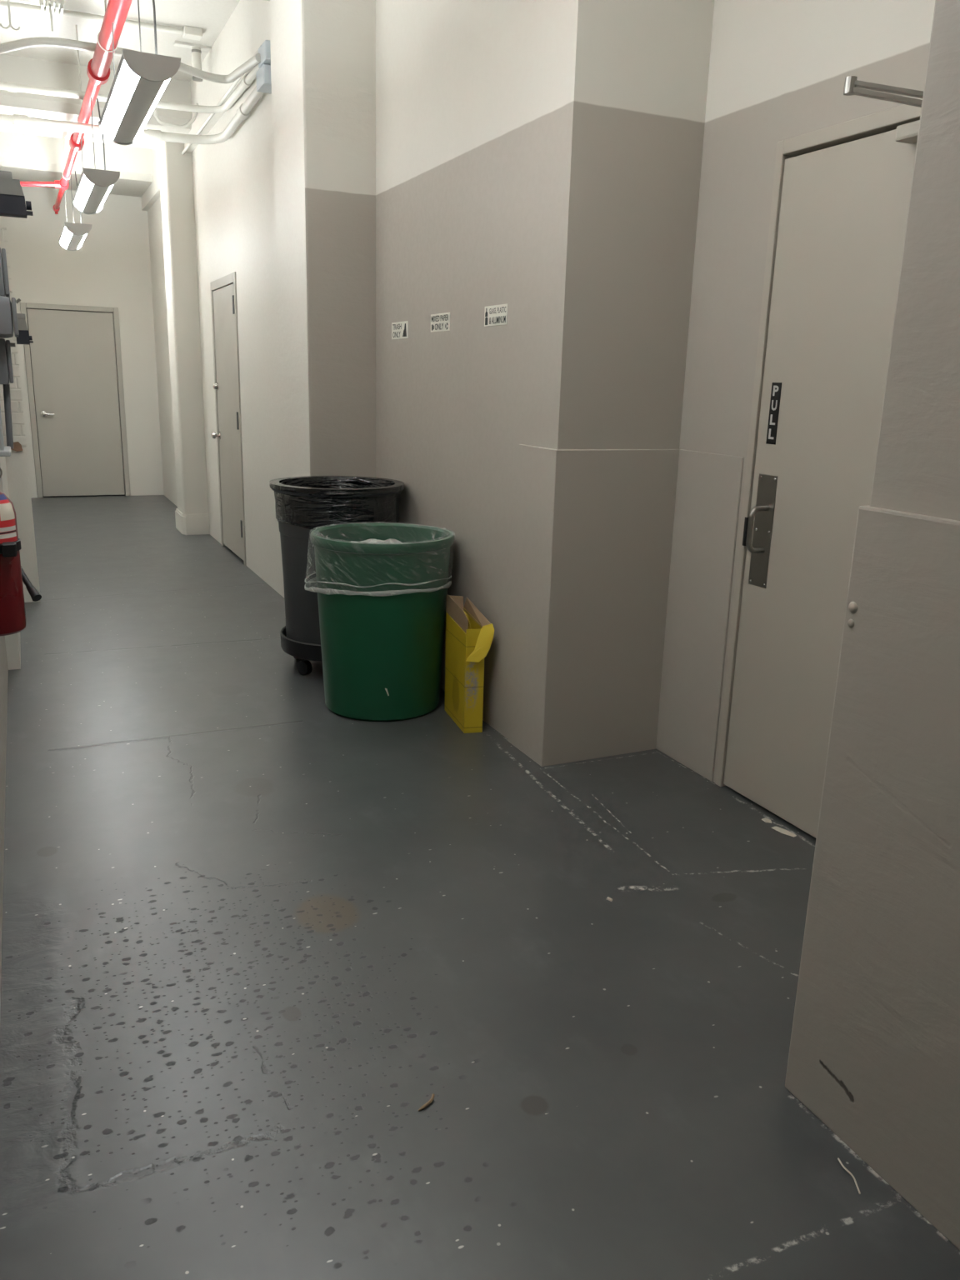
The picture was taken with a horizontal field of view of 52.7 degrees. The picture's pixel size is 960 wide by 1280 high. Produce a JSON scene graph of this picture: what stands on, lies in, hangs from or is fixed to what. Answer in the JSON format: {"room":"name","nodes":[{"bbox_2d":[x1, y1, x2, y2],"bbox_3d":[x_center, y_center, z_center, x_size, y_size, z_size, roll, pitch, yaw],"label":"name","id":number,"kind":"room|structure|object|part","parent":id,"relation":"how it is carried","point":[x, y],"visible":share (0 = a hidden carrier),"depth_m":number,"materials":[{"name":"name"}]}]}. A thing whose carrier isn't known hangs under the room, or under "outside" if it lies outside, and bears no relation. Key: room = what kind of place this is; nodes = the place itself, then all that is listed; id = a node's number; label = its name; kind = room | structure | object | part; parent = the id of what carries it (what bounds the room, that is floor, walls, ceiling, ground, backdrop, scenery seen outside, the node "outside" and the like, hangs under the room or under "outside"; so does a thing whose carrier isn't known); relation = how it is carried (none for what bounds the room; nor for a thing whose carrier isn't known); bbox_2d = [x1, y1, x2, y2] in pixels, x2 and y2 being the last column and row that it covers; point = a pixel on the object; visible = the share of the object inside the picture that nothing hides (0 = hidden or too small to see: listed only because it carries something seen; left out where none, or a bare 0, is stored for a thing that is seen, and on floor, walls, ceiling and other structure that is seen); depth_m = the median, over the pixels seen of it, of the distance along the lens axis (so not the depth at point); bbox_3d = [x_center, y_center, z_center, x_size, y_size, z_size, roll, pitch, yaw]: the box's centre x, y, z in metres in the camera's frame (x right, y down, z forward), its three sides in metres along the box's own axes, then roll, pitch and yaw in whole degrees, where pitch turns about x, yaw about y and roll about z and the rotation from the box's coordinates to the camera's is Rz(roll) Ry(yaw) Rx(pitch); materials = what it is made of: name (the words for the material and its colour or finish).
{"room":"service corridor","nodes":[
{"label":"service corridor","id":0,"kind":"room"},
{"bbox_2d":[0,635,8,1003],"bbox_3d":[-0.595,-0.538,0.536,0.252,3.430,7.900,-5,16,-24],"label":"wall","id":1,"kind":"structure","parent":0,"point":[3,661],"depth_m":3.27,"materials":[{"name":"grey paint"}]},
{"bbox_2d":[0,247,9,298],"bbox_3d":[-1.518,-1.113,2.947,0.152,0.137,0.270,-5,16,-24],"label":"switch box","id":2,"kind":"object","parent":1,"relation":"attached to","point":[3,269],"visible":0.77,"depth_m":2.86,"materials":[{"name":"grey metal"}]},
{"bbox_2d":[0,405,10,456],"bbox_3d":[-1.505,-0.672,2.962,0.114,0.204,0.210,-5,16,-24],"label":"upper cabinet","id":3,"kind":"object","parent":1,"relation":"attached to","point":[4,451],"visible":1,"depth_m":2.92,"materials":[{"name":"grey metal"}]},
{"bbox_2d":[0,338,14,384],"bbox_3d":[-1.534,-0.872,3.035,0.154,0.136,0.220,-5,16,-24],"label":"switch box","id":4,"kind":"object","parent":1,"relation":"attached to","point":[6,365],"visible":1,"depth_m":2.96,"materials":[{"name":"grey metal"}]},
{"bbox_2d":[2,384,13,448],"bbox_3d":[-1.500,-0.711,3.085,0.025,0.201,0.019,-5,16,-24],"label":"conduit","id":5,"kind":"object","parent":4,"relation":"attached to","point":[7,396],"visible":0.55,"depth_m":3.08,"materials":[{"name":"grey metal"}]},
{"bbox_2d":[0,295,20,338],"bbox_3d":[-1.479,-0.974,2.924,0.180,0.112,0.270,-5,16,-24],"label":"switch box","id":6,"kind":"object","parent":1,"relation":"attached to","point":[7,322],"visible":1,"depth_m":2.83,"materials":[{"name":"grey metal"}]},
{"bbox_2d":[0,170,33,218],"bbox_3d":[-1.593,-1.456,3.152,0.244,0.132,0.080,-5,16,-24],"label":"emergency light","id":7,"kind":"object","parent":1,"relation":"attached to","point":[12,203],"visible":1,"depth_m":3.15,"materials":[{"name":"black plastic"}]},
{"bbox_3d":[-1.492,-1.436,3.206,0.016,0.027,0.027,-5,16,-24],"label":"knob","id":8,"kind":"part","parent":7,"relation":"part of","materials":[{"name":"black plastic"}]},
{"bbox_2d":[0,467,41,636],"bbox_3d":[-1.036,-0.199,2.069,0.157,0.373,0.142,11,18,31],"label":"fire extinguisher","id":9,"kind":"object","parent":1,"relation":"attached to","point":[12,612],"visible":1,"depth_m":2.06,"materials":[{"name":"red painted metal"},{"name":"black rubber"},{"name":"black plastic"}]},
{"bbox_2d":[0,456,20,669],"bbox_3d":[-2.530,-1.687,4.634,0.305,3.430,1.450,-5,16,-24],"label":"wall","id":10,"kind":"structure","parent":0,"point":[12,641],"depth_m":4.48,"materials":[{"name":"white paint"}]},
{"bbox_2d":[0,36,260,83],"bbox_3d":[-1.900,-3.073,5.055,1.428,0.163,0.504,-5,16,-24],"label":"conduit","id":11,"kind":"object","parent":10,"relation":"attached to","point":[12,46],"visible":0.83,"depth_m":5.17,"materials":[{"name":"white metal"}]},
{"bbox_2d":[0,165,40,602],"bbox_3d":[-3.891,-2.519,7.609,0.420,3.430,5.300,-5,16,-24],"label":"wall","id":12,"kind":"structure","parent":0,"point":[17,473],"depth_m":5.60,"materials":[{"name":"white paint"}]},
{"bbox_2d":[10,441,23,451],"bbox_3d":[-2.661,-1.117,5.553,0.075,0.075,0.015,-5,16,-24],"label":"bare patch","id":13,"kind":"object","parent":12,"relation":"attached to","point":[17,446],"visible":0.58,"depth_m":5.55,"materials":[{"name":"brown brick"}]},
{"bbox_2d":[16,313,33,344],"bbox_3d":[-2.695,-1.835,5.726,0.088,0.167,0.270,-5,16,-24],"label":"emergency light","id":14,"kind":"object","parent":12,"relation":"attached to","point":[23,337],"visible":0.74,"depth_m":5.61,"materials":[{"name":"black plastic"}]},
{"bbox_2d":[5,186,163,498],"bbox_3d":[-4.202,-3.265,10.367,2.050,3.430,0.150,-5,16,-24],"label":"wall","id":15,"kind":"structure","parent":0,"point":[112,267],"depth_m":10.23,"materials":[{"name":"white paint"}]},
{"bbox_2d":[20,302,130,497],"bbox_3d":[-4.330,-2.546,10.434,0.952,2.000,0.119,-5,16,-24],"label":"door","id":16,"kind":"structure","parent":15,"relation":"in","point":[73,360],"depth_m":10.42,"materials":[{"name":"grey paint"}]},
{"bbox_3d":[-4.599,-2.403,10.311,0.133,0.060,0.059,-5,16,-24],"label":"lever handle","id":17,"kind":"part","parent":16,"relation":"part of","materials":[{"name":"metal"}]},
{"bbox_2d":[0,0,239,81],"bbox_3d":[-0.907,-3.176,3.536,3.000,0.100,14.900,-5,16,-24],"label":"ceiling","id":18,"kind":"structure","parent":0,"point":[211,16],"depth_m":6.08,"materials":[{"name":"paint"}]},
{"bbox_2d":[0,0,20,30],"bbox_3d":[-2.591,-3.505,5.325,0.105,0.278,0.012,-5,16,-24],"label":"ceiling hook","id":19,"kind":"object","parent":18,"relation":"hanging from","point":[8,1],"visible":1,"depth_m":5.34,"materials":[{"name":"white metal"}]},
{"bbox_2d":[39,0,64,32],"bbox_3d":[-2.499,-3.652,5.676,0.130,0.170,0.120,-5,16,-24],"label":"clamp","id":20,"kind":"object","parent":18,"relation":"attached to","point":[50,5],"visible":1,"depth_m":5.64,"materials":[{"name":"white metal"}]},
{"bbox_2d":[0,130,152,196],"bbox_3d":[-3.909,-4.630,9.461,1.770,0.310,1.010,-5,16,-24],"label":"ceiling beam","id":21,"kind":"structure","parent":18,"relation":"attached to","point":[29,157],"depth_m":9.06,"materials":[{"name":"paint"}]},
{"bbox_2d":[20,0,132,214],"bbox_3d":[-1.399,-2.768,3.327,0.545,0.607,14.151,-5,17,-25],"label":"pipe","id":22,"kind":"object","parent":18,"relation":"hanging from","point":[116,11],"visible":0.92,"depth_m":5.13,"materials":[{"name":"red metal"}]},
{"bbox_2d":[58,170,91,250],"bbox_3d":[-3.373,-3.538,8.032,0.200,0.477,1.165,-5,16,-24],"label":"pendant lamp","id":23,"kind":"object","parent":22,"relation":"hanging from","point":[72,236],"visible":0.84,"depth_m":7.75,"materials":[{"name":"white metal"}]},
{"bbox_3d":[-3.459,-3.375,8.036,0.008,0.019,1.133,-5,16,-24],"label":"rail","id":24,"kind":"part","parent":23,"relation":"part of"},
{"bbox_2d":[60,226,72,248],"bbox_3d":[-3.436,-3.344,8.056,0.050,0.052,1.133,-5,16,-24],"label":"diffuser","id":25,"kind":"object","parent":23,"relation":"attached to","point":[66,237],"depth_m":8.04,"materials":[{"name":"white plastic"}]},
{"bbox_3d":[-3.376,-3.321,8.091,0.087,0.014,1.133,-5,16,-24],"label":"panel","id":26,"kind":"part","parent":23,"relation":"part of","materials":[{"name":"grey metal"}]},
{"bbox_3d":[-3.151,-3.449,7.611,0.026,0.420,0.008,-5,16,-24],"label":"power cord","id":27,"kind":"part","parent":23,"relation":"part of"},
{"bbox_2d":[77,233,87,248],"bbox_3d":[-3.318,-3.356,8.109,0.045,0.050,1.133,-5,16,-24],"label":"diffuser","id":28,"kind":"object","parent":23,"relation":"attached to","point":[82,237],"depth_m":8.01,"materials":[{"name":"white plastic"}]},
{"bbox_2d":[71,97,119,214],"bbox_3d":[-2.394,-2.966,5.990,0.200,0.477,1.165,-5,16,-24],"label":"pendant lamp","id":29,"kind":"object","parent":22,"relation":"hanging from","point":[94,186],"visible":0.91,"depth_m":5.73,"materials":[{"name":"white metal"}]},
{"bbox_3d":[-2.481,-2.802,5.995,0.008,0.019,1.133,-5,16,-24],"label":"rail","id":30,"kind":"part","parent":29,"relation":"part of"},
{"bbox_2d":[74,175,94,210],"bbox_3d":[-2.457,-2.771,6.014,0.050,0.052,1.133,-5,16,-24],"label":"diffuser","id":31,"kind":"object","parent":29,"relation":"attached to","point":[84,193],"depth_m":5.98,"materials":[{"name":"white plastic"}]},
{"bbox_3d":[-2.398,-2.749,6.049,0.087,0.014,1.133,-5,16,-24],"label":"panel","id":32,"kind":"part","parent":29,"relation":"part of","materials":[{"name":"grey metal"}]},
{"bbox_3d":[-2.173,-2.877,5.570,0.026,0.420,0.008,-5,16,-24],"label":"power cord","id":33,"kind":"part","parent":29,"relation":"part of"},
{"bbox_2d":[96,185,113,211],"bbox_3d":[-2.340,-2.784,6.067,0.045,0.050,1.133,-5,16,-24],"label":"diffuser","id":34,"kind":"object","parent":29,"relation":"attached to","point":[100,203],"depth_m":6.02,"materials":[{"name":"white plastic"}]},
{"bbox_2d":[0,53,191,149],"bbox_3d":[-2.899,-4.039,7.354,1.770,0.310,0.910,-5,16,-24],"label":"ceiling beam","id":35,"kind":"structure","parent":18,"relation":"attached to","point":[19,70],"depth_m":6.90,"materials":[{"name":"paint"}]},
{"bbox_2d":[0,0,202,40],"bbox_3d":[-2.308,-3.753,5.854,1.219,0.057,0.090,-5,16,-24],"label":"conduit","id":36,"kind":"object","parent":18,"relation":"attached to","point":[188,32],"visible":0.88,"depth_m":5.91,"materials":[{"name":"white metal"}]},
{"bbox_2d":[98,0,180,145],"bbox_3d":[-1.416,-2.393,3.949,0.200,0.477,1.165,-5,16,-24],"label":"pendant lamp","id":37,"kind":"object","parent":18,"relation":"hanging from","point":[141,79],"visible":1,"depth_m":3.75,"materials":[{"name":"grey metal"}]},
{"bbox_3d":[-1.503,-2.229,3.953,0.008,0.019,1.133,-5,16,-24],"label":"rail","id":38,"kind":"part","parent":37,"relation":"part of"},
{"bbox_2d":[101,60,139,139],"bbox_3d":[-1.479,-2.199,3.973,0.050,0.052,1.133,-5,16,-24],"label":"diffuser","id":39,"kind":"object","parent":37,"relation":"attached to","point":[124,93],"depth_m":3.89,"materials":[{"name":"white plastic"}]},
{"bbox_3d":[-1.420,-2.176,4.008,0.087,0.014,1.133,-5,16,-24],"label":"panel","id":40,"kind":"part","parent":37,"relation":"part of","materials":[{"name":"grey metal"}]},
{"bbox_2d":[133,79,169,140],"bbox_3d":[-1.361,-2.211,4.026,0.045,0.050,1.133,-5,16,-24],"label":"diffuser","id":41,"kind":"object","parent":37,"relation":"attached to","point":[138,131],"depth_m":3.96,"materials":[{"name":"white plastic"}]},
{"bbox_3d":[-1.194,-2.304,3.528,0.026,0.420,0.008,-5,16,-24],"label":"power cord","id":42,"kind":"part","parent":37,"relation":"part of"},
{"bbox_3d":[-1.338,-2.245,4.028,0.008,0.019,1.133,-5,16,-24],"label":"rail","id":43,"kind":"part","parent":37,"relation":"part of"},
{"bbox_2d":[173,40,211,81],"bbox_3d":[-1.892,-3.810,6.397,0.232,0.205,0.066,-5,16,-24],"label":"pipe stub","id":44,"kind":"object","parent":18,"relation":"attached to","point":[196,48],"visible":0.9,"depth_m":6.38,"materials":[{"name":"metal"}]},
{"bbox_3d":[-1.889,-3.901,6.373,0.232,0.014,0.060,-5,16,-24],"label":"ceiling plate","id":45,"kind":"part","parent":44,"relation":"part of","materials":[{"name":"white metal"}]},
{"bbox_2d":[158,140,208,516],"bbox_3d":[-2.474,-2.472,8.181,0.245,3.119,0.390,-5,16,-24],"label":"wall pier","id":46,"kind":"object","parent":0,"point":[175,168],"visible":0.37,"depth_m":7.98,"materials":[{"name":"white paint"}]},
{"bbox_2d":[175,508,209,534],"bbox_3d":[-2.539,-1.049,8.552,0.220,0.175,0.445,-5,16,-24],"label":"plinth","id":47,"kind":"object","parent":46,"relation":"attached to","point":[189,524],"visible":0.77,"depth_m":8.37,"materials":[{"name":"white paint"}]},
{"bbox_2d":[147,78,284,597],"bbox_3d":[-2.157,-2.555,7.920,0.210,3.430,6.190,-5,16,-24],"label":"wall","id":48,"kind":"structure","parent":0,"point":[233,179],"depth_m":6.50,"materials":[{"name":"white paint"}]},
{"bbox_2d":[0,64,259,113],"bbox_3d":[-2.017,-3.229,5.512,1.378,0.074,1.342,-5,16,-24],"label":"conduit","id":49,"kind":"object","parent":48,"relation":"attached to","point":[247,80],"visible":0.83,"depth_m":5.95,"materials":[{"name":"white metal"}]},
{"bbox_2d":[0,85,264,144],"bbox_3d":[-2.041,-3.093,5.592,1.375,0.132,1.323,-5,16,-24],"label":"conduit","id":50,"kind":"object","parent":48,"relation":"attached to","point":[243,111],"visible":0.87,"depth_m":6.02,"materials":[{"name":"white metal"}]},
{"bbox_2d":[153,103,198,128],"bbox_3d":[-2.166,-3.856,6.916,0.319,0.378,0.030,-5,16,-24],"label":"conduit","id":51,"kind":"object","parent":48,"relation":"attached to","point":[156,110],"visible":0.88,"depth_m":6.95,"materials":[{"name":"white metal"}]},
{"bbox_2d":[141,0,269,210],"bbox_3d":[-2.238,-3.987,7.480,0.055,0.440,6.190,-5,16,-24],"label":"ceiling beam","id":52,"kind":"structure","parent":48,"relation":"attached to","point":[247,27],"depth_m":6.05,"materials":[{"name":"white paint"}]},
{"bbox_2d":[181,45,260,154],"bbox_3d":[-1.754,-3.511,6.425,0.022,0.062,2.735,-5,16,-25],"label":"conduit","id":53,"kind":"object","parent":48,"relation":"attached to","point":[232,86],"visible":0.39,"depth_m":6.29,"materials":[{"name":"white metal"}]},
{"bbox_2d":[210,271,246,565],"bbox_3d":[-1.865,-1.633,7.236,0.158,2.018,0.935,-5,16,-24],"label":"door","id":54,"kind":"structure","parent":48,"relation":"in","point":[223,290],"depth_m":7.20,"materials":[{"name":"grey paint"}]},
{"bbox_3d":[-2.057,-1.595,7.557,0.066,0.064,0.064,-5,16,-24],"label":"knob","id":55,"kind":"part","parent":54,"relation":"part of","materials":[{"name":"metal"}]},
{"bbox_2d":[255,64,271,93],"bbox_3d":[-1.134,-3.002,5.192,0.090,0.093,0.180,-5,16,-24],"label":"junction box","id":56,"kind":"object","parent":48,"relation":"attached to","point":[263,74],"visible":0.51,"depth_m":5.14,"materials":[{"name":"grey metal"}]},
{"bbox_2d":[258,40,270,68],"bbox_3d":[-1.106,-3.082,5.114,0.090,0.090,0.180,-5,16,-24],"label":"junction box","id":57,"kind":"object","parent":48,"relation":"attached to","point":[264,50],"visible":0.47,"depth_m":5.05,"materials":[{"name":"grey metal"}]},
{"bbox_2d":[269,0,375,477],"bbox_3d":[-0.779,-1.568,4.973,0.380,3.119,0.603,-5,16,-24],"label":"wall pier","id":58,"kind":"object","parent":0,"point":[323,52],"visible":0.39,"depth_m":4.63,"materials":[{"name":"white paint"}]},
{"bbox_2d":[0,495,959,1279],"bbox_3d":[-1.001,0.243,4.450,3.000,0.120,14.900,-5,16,-24],"label":"floor","id":59,"kind":"structure","parent":0,"point":[252,927],"depth_m":2.22,"materials":[{"name":"paint"}]},
{"bbox_2d":[269,475,404,674],"bbox_3d":[-0.670,-0.305,4.598,0.617,0.880,0.617,-5,16,-24],"label":"trash bin","id":60,"kind":"object","parent":59,"relation":"on","point":[303,504],"visible":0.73,"depth_m":4.37,"materials":[{"name":"grey plastic"}]},
{"bbox_2d":[304,521,454,721],"bbox_3d":[-0.416,-0.084,4.068,0.607,0.740,0.591,-5,16,-24],"label":"trash bin","id":61,"kind":"object","parent":59,"relation":"on","point":[382,587],"visible":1,"depth_m":3.87,"materials":[{"name":"plastic"}]},
{"bbox_2d":[417,1093,434,1110],"bbox_3d":[-0.101,0.892,1.870,0.012,0.008,0.052,10,17,29],"label":"wood sliver","id":62,"kind":"object","parent":59,"relation":"on","point":[430,1101],"visible":1,"depth_m":1.86,"materials":[{"name":"brown wood"}]},
{"bbox_2d":[444,594,494,733],"bbox_3d":[-0.051,0.091,3.916,0.112,0.500,0.328,-3,16,-18],"label":"carton","id":63,"kind":"object","parent":59,"relation":"on","point":[469,634],"visible":1,"depth_m":3.83,"materials":[{"name":"yellow cardboard"}]},
{"bbox_2d":[761,817,771,823],"bbox_3d":[0.929,0.583,3.136,0.026,0.004,0.038,-5,16,-24],"label":"flake","id":64,"kind":"object","parent":59,"relation":"on","point":[766,820],"visible":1,"depth_m":3.13,"materials":[{"name":"beige paint"}]},
{"bbox_2d":[771,826,796,836],"bbox_3d":[0.960,0.604,3.062,0.027,0.004,0.082,-8,18,-32],"label":"flake","id":65,"kind":"object","parent":59,"relation":"on","point":[779,829],"visible":1,"depth_m":3.06,"materials":[{"name":"beige paint"}]},
{"bbox_2d":[837,1158,860,1194],"bbox_3d":[0.658,0.951,1.725,0.010,0.006,0.079,-1,15,-9],"label":"thread","id":66,"kind":"object","parent":59,"relation":"on","point":[839,1160],"visible":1,"depth_m":1.72,"materials":[{"name":"white paint"}]},
{"bbox_2d":[375,0,714,739],"bbox_3d":[0.108,-1.449,4.017,0.495,3.430,1.870,-5,16,-24],"label":"wall","id":67,"kind":"structure","parent":0,"point":[542,159],"depth_m":3.39,"materials":[{"name":"grey and white paint"}]},
{"bbox_2d":[391,320,408,339],"bbox_3d":[-0.370,-1.428,4.472,0.002,0.075,0.215,-5,16,-24],"label":"sign","id":68,"kind":"object","parent":67,"relation":"attached to","point":[399,329],"visible":1,"depth_m":4.46,"materials":[{"name":"white paper"}]},
{"bbox_2d":[430,312,449,332],"bbox_3d":[-0.167,-1.324,4.044,0.002,0.071,0.206,-5,16,-24],"label":"sign","id":69,"kind":"object","parent":67,"relation":"attached to","point":[439,322],"visible":1,"depth_m":4.04,"materials":[{"name":"white paper"}]},
{"bbox_2d":[484,303,507,326],"bbox_3d":[0.057,-1.197,3.575,0.002,0.071,0.193,-5,16,-24],"label":"sign","id":70,"kind":"object","parent":67,"relation":"attached to","point":[494,315],"visible":1,"depth_m":3.57,"materials":[{"name":"white paper"}]},
{"bbox_2d":[508,444,679,766],"bbox_3d":[0.410,-0.142,3.606,0.503,1.134,0.278,-5,16,-24],"label":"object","id":71,"kind":"structure","parent":67,"relation":"attached to","point":[594,527],"depth_m":3.48,"materials":[{"name":"grey paint"}]},
{"bbox_2d":[679,0,934,783],"bbox_3d":[1.146,-1.049,2.628,0.180,3.430,1.750,-5,16,-24],"label":"wall","id":72,"kind":"structure","parent":0,"point":[778,69],"depth_m":3.01,"materials":[{"name":"grey paint"}]},
{"bbox_2d":[655,449,744,781],"bbox_3d":[0.771,-0.087,3.441,0.017,1.134,0.343,-5,16,-24],"label":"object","id":73,"kind":"structure","parent":72,"relation":"attached to","point":[709,485],"depth_m":3.42,"materials":[{"name":"grey paint"}]},
{"bbox_2d":[715,75,923,838],"bbox_3d":[1.021,-0.374,2.700,0.364,2.084,0.985,-5,16,-24],"label":"door","id":74,"kind":"structure","parent":72,"relation":"in","point":[841,195],"depth_m":2.88,"materials":[{"name":"grey paint"}]},
{"bbox_3d":[0.876,-0.349,3.069,0.070,0.151,0.017,-5,16,-24],"label":"pull handle","id":75,"kind":"part","parent":74,"relation":"part of","materials":[{"name":"metal"}]},
{"bbox_3d":[0.902,-0.347,3.095,0.002,0.356,0.085,-5,16,-24],"label":"pull plate","id":76,"kind":"part","parent":74,"relation":"part of","materials":[{"name":"metal"}]},
{"bbox_3d":[1.048,-1.304,2.318,0.338,0.089,0.066,8,16,24],"label":"closer arm","id":77,"kind":"part","parent":74,"relation":"part of","materials":[{"name":"metal"}]},
{"bbox_2d":[869,0,959,520],"bbox_3d":[2.034,-0.273,-0.182,1.012,3.430,4.312,-5,16,-24],"label":"wall","id":78,"kind":"structure","parent":0,"point":[917,469],"depth_m":1.49,"materials":[{"name":"grey paint"}]},
{"bbox_2d":[847,619,854,627],"bbox_3d":[0.642,-0.029,1.678,0.007,0.015,0.015,-5,16,-24],"label":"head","id":79,"kind":"object","parent":78,"relation":"attached to","point":[850,622],"visible":1,"depth_m":1.68},
{"bbox_2d":[848,601,857,613],"bbox_3d":[0.642,-0.056,1.670,0.009,0.021,0.021,-5,16,-24],"label":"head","id":80,"kind":"object","parent":78,"relation":"attached to","point":[852,607],"visible":1,"depth_m":1.67},
{"bbox_2d":[785,505,959,1249],"bbox_3d":[1.913,0.828,0.076,0.845,1.163,4.324,-5,16,-24],"label":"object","id":81,"kind":"structure","parent":78,"relation":"attached to","point":[874,1054],"depth_m":1.64,"materials":[{"name":"grey paint"}]}
]}

